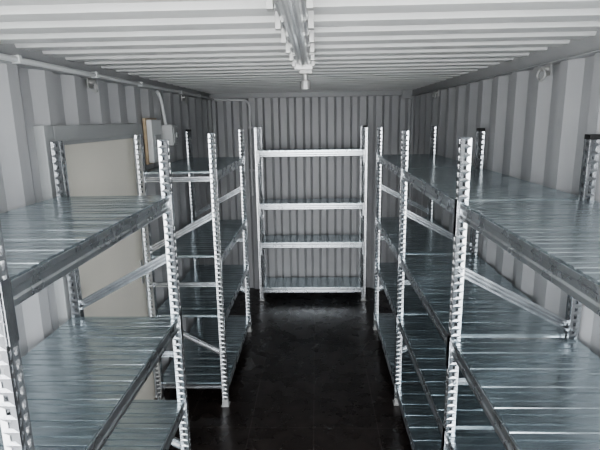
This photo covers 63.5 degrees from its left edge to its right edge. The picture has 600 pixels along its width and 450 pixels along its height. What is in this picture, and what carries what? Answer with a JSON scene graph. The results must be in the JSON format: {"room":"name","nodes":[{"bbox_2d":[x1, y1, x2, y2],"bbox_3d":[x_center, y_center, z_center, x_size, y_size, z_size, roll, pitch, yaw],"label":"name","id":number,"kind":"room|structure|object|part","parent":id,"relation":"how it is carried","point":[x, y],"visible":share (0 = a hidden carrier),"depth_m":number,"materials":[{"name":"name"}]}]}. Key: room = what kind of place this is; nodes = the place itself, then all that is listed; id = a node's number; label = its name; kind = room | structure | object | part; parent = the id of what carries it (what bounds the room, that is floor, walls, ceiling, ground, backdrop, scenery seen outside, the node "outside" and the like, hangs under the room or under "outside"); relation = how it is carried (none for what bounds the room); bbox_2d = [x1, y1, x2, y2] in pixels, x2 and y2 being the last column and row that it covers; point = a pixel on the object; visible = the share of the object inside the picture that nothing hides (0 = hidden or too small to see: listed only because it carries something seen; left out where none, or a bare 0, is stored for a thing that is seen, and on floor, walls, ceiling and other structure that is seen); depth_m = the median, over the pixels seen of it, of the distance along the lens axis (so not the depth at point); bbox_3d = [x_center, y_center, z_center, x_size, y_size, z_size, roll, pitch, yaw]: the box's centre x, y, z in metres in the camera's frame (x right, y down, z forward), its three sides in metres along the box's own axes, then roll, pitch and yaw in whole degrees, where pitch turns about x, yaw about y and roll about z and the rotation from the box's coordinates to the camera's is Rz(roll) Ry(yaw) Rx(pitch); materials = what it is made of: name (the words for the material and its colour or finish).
{"room":"storage container interior","nodes":[
{"label":"storage container interior","id":0,"kind":"room"},
{"bbox_2d":[0,63,214,373],"bbox_3d":[-1.150,0.274,3.006,0.038,2.390,5.920,0,12,2],"label":"wall","id":1,"kind":"structure","parent":0,"point":[29,98],"depth_m":2.45,"materials":[{"name":"metal"}]},
{"bbox_2d":[87,78,97,92],"bbox_3d":[-1.127,-0.770,2.655,0.047,0.092,0.062,0,12,2],"label":"ring","id":2,"kind":"object","parent":1,"relation":"attached to","point":[90,82],"visible":0.99,"depth_m":2.64,"materials":[{"name":"silver metal"}]},
{"bbox_2d":[33,123,156,396],"bbox_3d":[-1.149,0.432,3.020,0.062,2.075,1.260,0,12,2],"label":"door frame","id":3,"kind":"structure","parent":1,"relation":"in","point":[70,134],"depth_m":2.37,"materials":[{"name":"grey paint"}]},
{"bbox_2d":[140,260,145,283],"bbox_3d":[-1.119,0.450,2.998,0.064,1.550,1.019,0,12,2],"label":"door handle","id":4,"kind":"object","parent":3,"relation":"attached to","point":[141,261],"depth_m":3.47,"materials":[{"name":"silver metal"}]},
{"bbox_2d":[0,44,210,99],"bbox_3d":[-1.158,-0.870,2.757,0.075,0.088,5.920,0,12,2],"label":"trim","id":5,"kind":"structure","parent":1,"relation":"attached to","point":[9,49],"depth_m":2.51,"materials":[{"name":"grey paint"}]},
{"bbox_2d":[0,53,211,98],"bbox_3d":[-1.106,-0.827,2.693,0.042,0.043,5.780,0,12,2],"label":"cable conduit","id":6,"kind":"object","parent":1,"relation":"attached to","point":[15,59],"visible":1,"depth_m":2.45,"materials":[{"name":"grey plastic"}]},
{"bbox_2d":[64,138,154,399],"bbox_3d":[-1.164,0.475,3.030,0.032,1.968,1.046,0,12,2],"label":"door leaf","id":7,"kind":"structure","parent":1,"relation":"in","point":[101,168],"depth_m":2.98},
{"bbox_2d":[142,118,161,164],"bbox_3d":[-1.085,-0.627,3.616,0.065,0.330,0.260,0,12,2],"label":"board","id":8,"kind":"object","parent":1,"relation":"attached to","point":[152,129],"visible":0.79,"depth_m":3.52,"materials":[{"name":"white wood"}]},
{"bbox_2d":[155,90,177,145],"bbox_3d":[-1.041,-0.828,3.772,0.143,0.415,0.228,0,12,2],"label":"switch box","id":9,"kind":"object","parent":1,"relation":"attached to","point":[170,132],"visible":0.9,"depth_m":3.77,"materials":[{"name":"grey plastic"}]},
{"bbox_2d":[181,95,186,103],"bbox_3d":[-1.067,-1.170,4.491,0.047,0.092,0.062,0,12,2],"label":"ring","id":10,"kind":"object","parent":1,"relation":"attached to","point":[183,97],"visible":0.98,"depth_m":4.48,"materials":[{"name":"silver metal"}]},
{"bbox_2d":[207,94,215,209],"bbox_3d":[-1.049,-0.355,5.894,0.065,2.390,0.095,0,12,2],"label":"trim","id":11,"kind":"structure","parent":1,"relation":"attached to","point":[210,111],"depth_m":5.66,"materials":[{"name":"grey paint"}]},
{"bbox_2d":[154,287,411,449],"bbox_3d":[0.062,1.440,3.246,2.430,0.028,5.970,0,12,2],"label":"floor","id":12,"kind":"structure","parent":0,"point":[332,389],"depth_m":3.86,"materials":[{"name":"black wood"}]},
{"bbox_2d":[0,139,190,449],"bbox_3d":[-0.871,0.726,1.817,0.551,2.004,1.315,0,12,2],"label":"shelving rack","id":13,"kind":"object","parent":12,"relation":"on","point":[77,389],"visible":1,"depth_m":1.82,"materials":[{"name":"grey metal"}]},
{"bbox_3d":[-0.646,0.855,1.200,0.041,2.000,0.044,0,12,2],"label":"post","id":14,"kind":"part","parent":13,"relation":"part of","materials":[{"name":"silver metal"}]},
{"bbox_3d":[-1.096,0.594,2.433,0.041,2.000,0.044,0,12,2],"label":"post","id":15,"kind":"part","parent":13,"relation":"part of","materials":[{"name":"silver metal"}]},
{"bbox_3d":[-0.606,0.590,2.416,0.041,2.000,0.044,0,12,2],"label":"post","id":16,"kind":"part","parent":13,"relation":"part of","materials":[{"name":"silver metal"}]},
{"bbox_2d":[134,129,252,406],"bbox_3d":[-0.796,0.230,4.076,0.551,2.010,1.369,0,12,2],"label":"shelving rack","id":17,"kind":"object","parent":12,"relation":"on","point":[213,345],"visible":0.84,"depth_m":3.79,"materials":[{"name":"silver metal"}]},
{"bbox_3d":[-1.063,0.372,3.450,0.041,2.000,0.044,0,12,2],"label":"post","id":18,"kind":"part","parent":17,"relation":"part of","materials":[{"name":"silver metal"}]},
{"bbox_3d":[-1.021,0.095,4.719,0.041,2.000,0.044,0,12,2],"label":"post","id":19,"kind":"part","parent":17,"relation":"part of","materials":[{"name":"silver metal"}]},
{"bbox_3d":[-0.572,0.368,3.433,0.041,2.000,0.044,0,12,2],"label":"post","id":20,"kind":"part","parent":17,"relation":"part of","materials":[{"name":"silver metal"}]},
{"bbox_3d":[-0.530,0.091,4.702,0.041,2.000,0.044,0,12,2],"label":"post","id":21,"kind":"part","parent":17,"relation":"part of","materials":[{"name":"silver metal"}]},
{"bbox_2d":[254,125,367,300],"bbox_3d":[0.137,-0.132,5.676,1.262,2.010,0.390,0,12,2],"label":"shelving rack","id":22,"kind":"object","parent":12,"relation":"on","point":[286,284],"visible":1,"depth_m":5.61,"materials":[{"name":"silver metal"}]},
{"bbox_3d":[-0.464,-0.091,5.535,0.044,2.000,0.041,0,12,2],"label":"post","id":23,"kind":"part","parent":22,"relation":"part of","materials":[{"name":"silver metal"}]},
{"bbox_3d":[-0.453,-0.162,5.858,0.044,2.000,0.041,0,12,2],"label":"post","id":24,"kind":"part","parent":22,"relation":"part of","materials":[{"name":"silver metal"}]},
{"bbox_3d":[0.738,-0.171,5.816,0.044,2.000,0.041,0,12,2],"label":"post","id":25,"kind":"part","parent":22,"relation":"part of","materials":[{"name":"silver metal"}]},
{"bbox_3d":[0.727,-0.101,5.494,0.044,2.000,0.041,0,12,2],"label":"post","id":26,"kind":"part","parent":22,"relation":"part of","materials":[{"name":"silver metal"}]},
{"bbox_2d":[373,126,599,449],"bbox_3d":[0.936,0.488,2.765,0.553,2.010,4.022,0,12,2],"label":"shelving rack","id":27,"kind":"object","parent":12,"relation":"on","point":[455,385],"visible":1,"depth_m":2.06,"materials":[{"name":"silver metal"}]},
{"bbox_3d":[0.753,0.070,4.703,0.041,2.000,0.044,0,12,2],"label":"post","id":28,"kind":"part","parent":27,"relation":"part of","materials":[{"name":"silver metal"}]},
{"bbox_3d":[0.711,0.351,3.418,0.041,2.000,0.044,0,12,2],"label":"post","id":29,"kind":"part","parent":27,"relation":"part of","materials":[{"name":"silver metal"}]},
{"bbox_3d":[1.246,0.066,4.686,0.041,2.000,0.044,0,12,2],"label":"post","id":30,"kind":"part","parent":27,"relation":"part of","materials":[{"name":"silver metal"}]},
{"bbox_3d":[0.668,0.632,2.127,0.041,2.000,0.044,0,12,2],"label":"post","id":31,"kind":"part","parent":27,"relation":"part of","materials":[{"name":"silver metal"}]},
{"bbox_3d":[1.204,0.347,3.401,0.041,2.000,0.044,0,12,2],"label":"post","id":32,"kind":"part","parent":27,"relation":"part of","materials":[{"name":"silver metal"}]},
{"bbox_3d":[1.161,0.628,2.110,0.041,2.000,0.044,0,12,2],"label":"post","id":33,"kind":"part","parent":27,"relation":"part of","materials":[{"name":"silver metal"}]},
{"bbox_2d":[0,0,599,93],"bbox_3d":[0.024,-0.917,2.728,2.430,0.022,5.960,0,12,2],"label":"ceiling","id":34,"kind":"structure","parent":0,"point":[207,46],"depth_m":1.84,"materials":[{"name":"paint"}]},
{"bbox_2d":[266,0,314,89],"bbox_3d":[0.001,-0.641,1.839,0.108,0.140,1.996,0,12,2],"label":"ceiling light","id":35,"kind":"object","parent":34,"relation":"attached to","point":[296,17],"depth_m":1.41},
{"bbox_2d":[212,96,410,288],"bbox_3d":[0.139,-0.370,5.875,2.431,2.390,0.042,0,12,2],"label":"wall","id":36,"kind":"structure","parent":0,"point":[296,122],"depth_m":5.82,"materials":[{"name":"metal"}]},
{"bbox_2d":[211,97,253,195],"bbox_3d":[-0.785,-0.910,5.698,0.479,1.148,0.072,-3,12,-8],"label":"cable conduit","id":37,"kind":"object","parent":36,"relation":"attached to","point":[212,99],"visible":0.98,"depth_m":5.66,"materials":[{"name":"grey plastic"}]},
{"bbox_2d":[210,90,401,98],"bbox_3d":[0.119,-1.518,5.612,2.350,0.075,0.075,0,12,2],"label":"trim","id":38,"kind":"structure","parent":36,"relation":"attached to","point":[345,93],"depth_m":5.58,"materials":[{"name":"grey paint"}]},
{"bbox_2d":[402,90,414,210],"bbox_3d":[1.269,-0.374,5.808,0.175,2.390,0.105,0,12,2],"label":"trim","id":39,"kind":"structure","parent":36,"relation":"attached to","point":[405,93],"depth_m":5.60,"materials":[{"name":"grey paint"}]},
{"bbox_2d":[411,52,599,432],"bbox_3d":[1.234,0.255,2.923,0.038,2.390,5.920,0,12,2],"label":"wall","id":40,"kind":"structure","parent":0,"point":[535,131],"depth_m":2.63,"materials":[{"name":"metal"}]},
{"bbox_2d":[432,90,438,98],"bbox_3d":[1.231,-1.189,4.411,0.047,0.092,0.062,0,12,2],"label":"ring","id":41,"kind":"object","parent":40,"relation":"attached to","point":[437,92],"visible":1,"depth_m":4.40,"materials":[{"name":"silver metal"}]},
{"bbox_2d":[412,31,599,95],"bbox_3d":[1.206,-0.889,2.675,0.075,0.088,5.920,0,12,2],"label":"trim","id":42,"kind":"structure","parent":40,"relation":"attached to","point":[587,47],"depth_m":2.50,"materials":[{"name":"grey paint"}]},
{"bbox_2d":[536,63,552,81],"bbox_3d":[1.161,-0.731,2.311,0.047,0.092,0.062,0,12,2],"label":"ring","id":43,"kind":"object","parent":40,"relation":"attached to","point":[547,70],"visible":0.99,"depth_m":2.30,"materials":[{"name":"silver metal"}]}
]}

